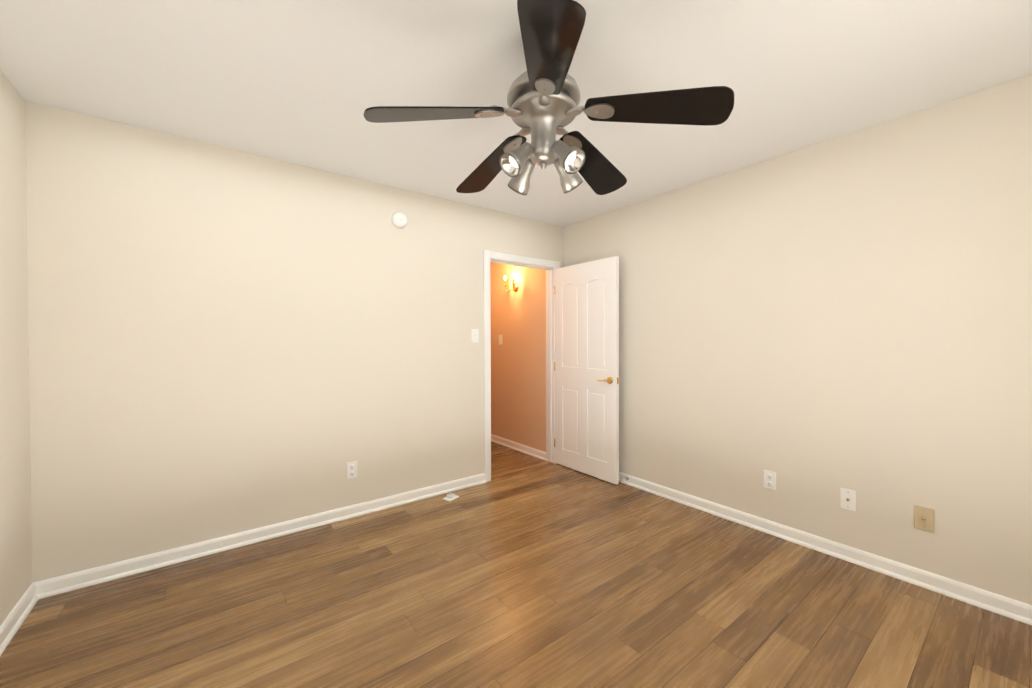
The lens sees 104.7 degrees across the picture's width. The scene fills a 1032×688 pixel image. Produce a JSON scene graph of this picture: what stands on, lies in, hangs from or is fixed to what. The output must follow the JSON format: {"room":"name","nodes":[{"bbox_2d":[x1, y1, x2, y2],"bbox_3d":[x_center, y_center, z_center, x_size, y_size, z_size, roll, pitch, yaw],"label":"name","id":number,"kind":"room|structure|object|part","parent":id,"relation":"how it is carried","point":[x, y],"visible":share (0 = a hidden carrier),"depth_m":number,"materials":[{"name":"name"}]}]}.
{"room":"empty bedroom","nodes":[
{"label":"empty bedroom","id":0,"kind":"room"},
{"bbox_2d":[0,69,32,625],"bbox_3d":[-1.310,0.049,0.438,0.120,2.440,3.946,-1,1,-37],"label":"wall","id":1,"kind":"structure","parent":0,"point":[16,582],"depth_m":1.80,"materials":[{"name":"paint"}]},
{"bbox_2d":[0,583,38,655],"bbox_3d":[-1.249,1.228,0.494,0.025,0.080,3.706,-1,1,-37],"label":"baseboard","id":2,"kind":"structure","parent":1,"relation":"attached to","point":[13,621],"depth_m":1.77,"materials":[{"name":"white wood"}]},
{"bbox_2d":[25,100,555,581],"bbox_3d":[-1.026,0.019,3.057,3.505,2.440,0.120,-1,1,-37],"label":"wall","id":3,"kind":"structure","parent":0,"point":[224,341],"depth_m":2.42,"materials":[{"name":"paint"}]},
{"bbox_2d":[33,473,485,598],"bbox_3d":[-1.323,1.204,2.750,2.639,0.080,0.025,-1,1,-37],"label":"baseboard","id":4,"kind":"structure","parent":3,"relation":"attached to","point":[49,587],"depth_m":2.42,"materials":[{"name":"white wood"}]},
{"bbox_2d":[347,461,356,478],"bbox_3d":[-1.179,0.907,2.867,0.072,0.117,0.009,-1,1,-37],"label":"electrical outlet","id":5,"kind":"object","parent":3,"relation":"attached to","point":[351,469],"visible":1,"depth_m":2.86,"materials":[{"name":"white plastic"}]},
{"bbox_2d":[392,212,407,228],"bbox_3d":[-0.886,-0.953,3.054,0.124,0.124,0.040,-1,1,-37],"label":"smoke detector","id":6,"kind":"object","parent":3,"relation":"attached to","point":[399,220],"visible":1,"depth_m":3.04,"materials":[{"name":"white plastic"}]},
{"bbox_2d":[471,329,478,341],"bbox_3d":[-0.355,-0.072,3.478,0.072,0.117,0.020,-1,1,-37],"label":"light switch","id":7,"kind":"object","parent":3,"relation":"attached to","point":[474,335],"visible":1,"depth_m":3.48,"materials":[{"name":"white plastic"}]},
{"bbox_2d":[484,250,559,481],"bbox_3d":[0.043,0.195,3.872,0.922,2.066,0.152,-1,1,-37],"label":"door frame","id":8,"kind":"structure","parent":3,"relation":"attached to","point":[488,255],"depth_m":3.92,"materials":[{"name":"white wood"}]},
{"bbox_3d":[-0.018,0.194,3.911,0.871,2.066,0.016,-1,1,-37],"label":"hall door casing trim","id":9,"kind":"part","parent":8,"relation":"part of","materials":[{"name":"white wood"}]},
{"bbox_2d":[554,256,618,484],"bbox_3d":[0.645,0.228,3.765,0.129,1.978,0.786,-1,1,-37],"label":"door","id":10,"kind":"structure","parent":8,"relation":"attached to","point":[587,367],"depth_m":3.71,"materials":[{"name":"white wood"}]},
{"bbox_2d":[0,441,1031,687],"bbox_3d":[-0.455,1.275,2.414,3.852,0.060,6.040,-1,1,-37],"label":"floor","id":11,"kind":"structure","parent":0,"point":[550,575],"depth_m":1.85,"materials":[{"name":"brown wood"}]},
{"bbox_2d":[443,493,458,500],"bbox_3d":[-0.521,1.218,3.192,0.080,0.038,0.110,0,1,33],"label":"trap","id":12,"kind":"object","parent":11,"relation":"on","point":[450,496],"visible":1,"depth_m":3.17,"materials":[{"name":"white plastic"}]},
{"bbox_2d":[491,461,551,477],"bbox_3d":[0.046,1.224,3.883,0.780,0.007,0.050,-1,1,-37],"label":"threshold","id":13,"kind":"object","parent":11,"relation":"on","point":[517,470],"depth_m":3.87,"materials":[{"name":"brown wood"}]},
{"bbox_2d":[0,0,1031,225],"bbox_3d":[-0.462,-1.235,2.387,3.852,0.080,6.040,-1,1,-37],"label":"ceiling","id":14,"kind":"structure","parent":0,"point":[307,83],"depth_m":1.74,"materials":[{"name":"paint"}]},
{"bbox_2d":[363,0,733,194],"bbox_3d":[0.091,-0.902,1.579,1.258,0.571,1.228,-1,1,-37],"label":"fan","id":15,"kind":"object","parent":14,"relation":"hanging from","point":[543,100],"visible":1,"depth_m":1.43,"materials":[{"name":"black wood"}]},
{"bbox_2d":[490,225,562,451],"bbox_3d":[-0.138,-0.004,4.972,0.227,2.440,2.094,-1,1,-37],"label":"wall","id":16,"kind":"structure","parent":0,"point":[518,378],"depth_m":4.55,"materials":[{"name":"paint"}]},
{"bbox_2d":[499,335,502,344],"bbox_3d":[-0.192,-0.052,4.839,0.020,0.117,0.072,-1,1,-37],"label":"light switch","id":17,"kind":"object","parent":16,"relation":"attached to","point":[500,340],"visible":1,"depth_m":4.84,"materials":[{"name":"white plastic"}]},
{"bbox_2d":[503,274,518,291],"bbox_3d":[-0.048,-0.693,4.553,0.126,0.190,0.202,-1,1,-37],"label":"sconce","id":18,"kind":"object","parent":16,"relation":"attached to","point":[515,287],"visible":1,"depth_m":4.56,"materials":[{"name":"gold metal"}]},
{"bbox_2d":[491,434,546,460],"bbox_3d":[-0.271,1.177,4.957,0.025,0.080,1.974,-1,1,-37],"label":"baseboard","id":19,"kind":"structure","parent":16,"relation":"attached to","point":[534,452],"depth_m":4.54,"materials":[{"name":"white wood"}]},
{"bbox_2d":[563,74,1031,604],"bbox_3d":[1.660,0.016,2.697,0.120,2.440,3.946,-1,1,-37],"label":"wall","id":20,"kind":"structure","parent":0,"point":[816,327],"depth_m":2.25,"materials":[{"name":"paint"}]},
{"bbox_2d":[764,470,775,489],"bbox_3d":[1.659,0.889,2.604,0.009,0.117,0.072,-1,1,-37],"label":"electrical outlet","id":21,"kind":"object","parent":20,"relation":"attached to","point":[769,479],"visible":1,"depth_m":2.60,"materials":[{"name":"white plastic"}]},
{"bbox_2d":[619,472,1031,624],"bbox_3d":[1.606,1.196,2.666,0.025,0.080,3.706,-1,1,-37],"label":"baseboard","id":22,"kind":"structure","parent":20,"relation":"attached to","point":[994,602],"depth_m":2.24,"materials":[{"name":"white wood"}]},
{"bbox_2d":[840,488,855,511],"bbox_3d":[1.900,0.892,2.280,0.018,0.117,0.072,-1,1,-37],"label":"outlet","id":23,"kind":"object","parent":20,"relation":"attached to","point":[847,499],"visible":1,"depth_m":2.28,"materials":[{"name":"white plastic"}]},
{"bbox_2d":[914,505,933,531],"bbox_3d":[2.086,0.894,2.036,0.018,0.117,0.072,-1,1,-37],"label":"outlet","id":24,"kind":"object","parent":20,"relation":"attached to","point":[923,518],"visible":1,"depth_m":2.04,"materials":[{"name":"beige plastic"}]}
]}

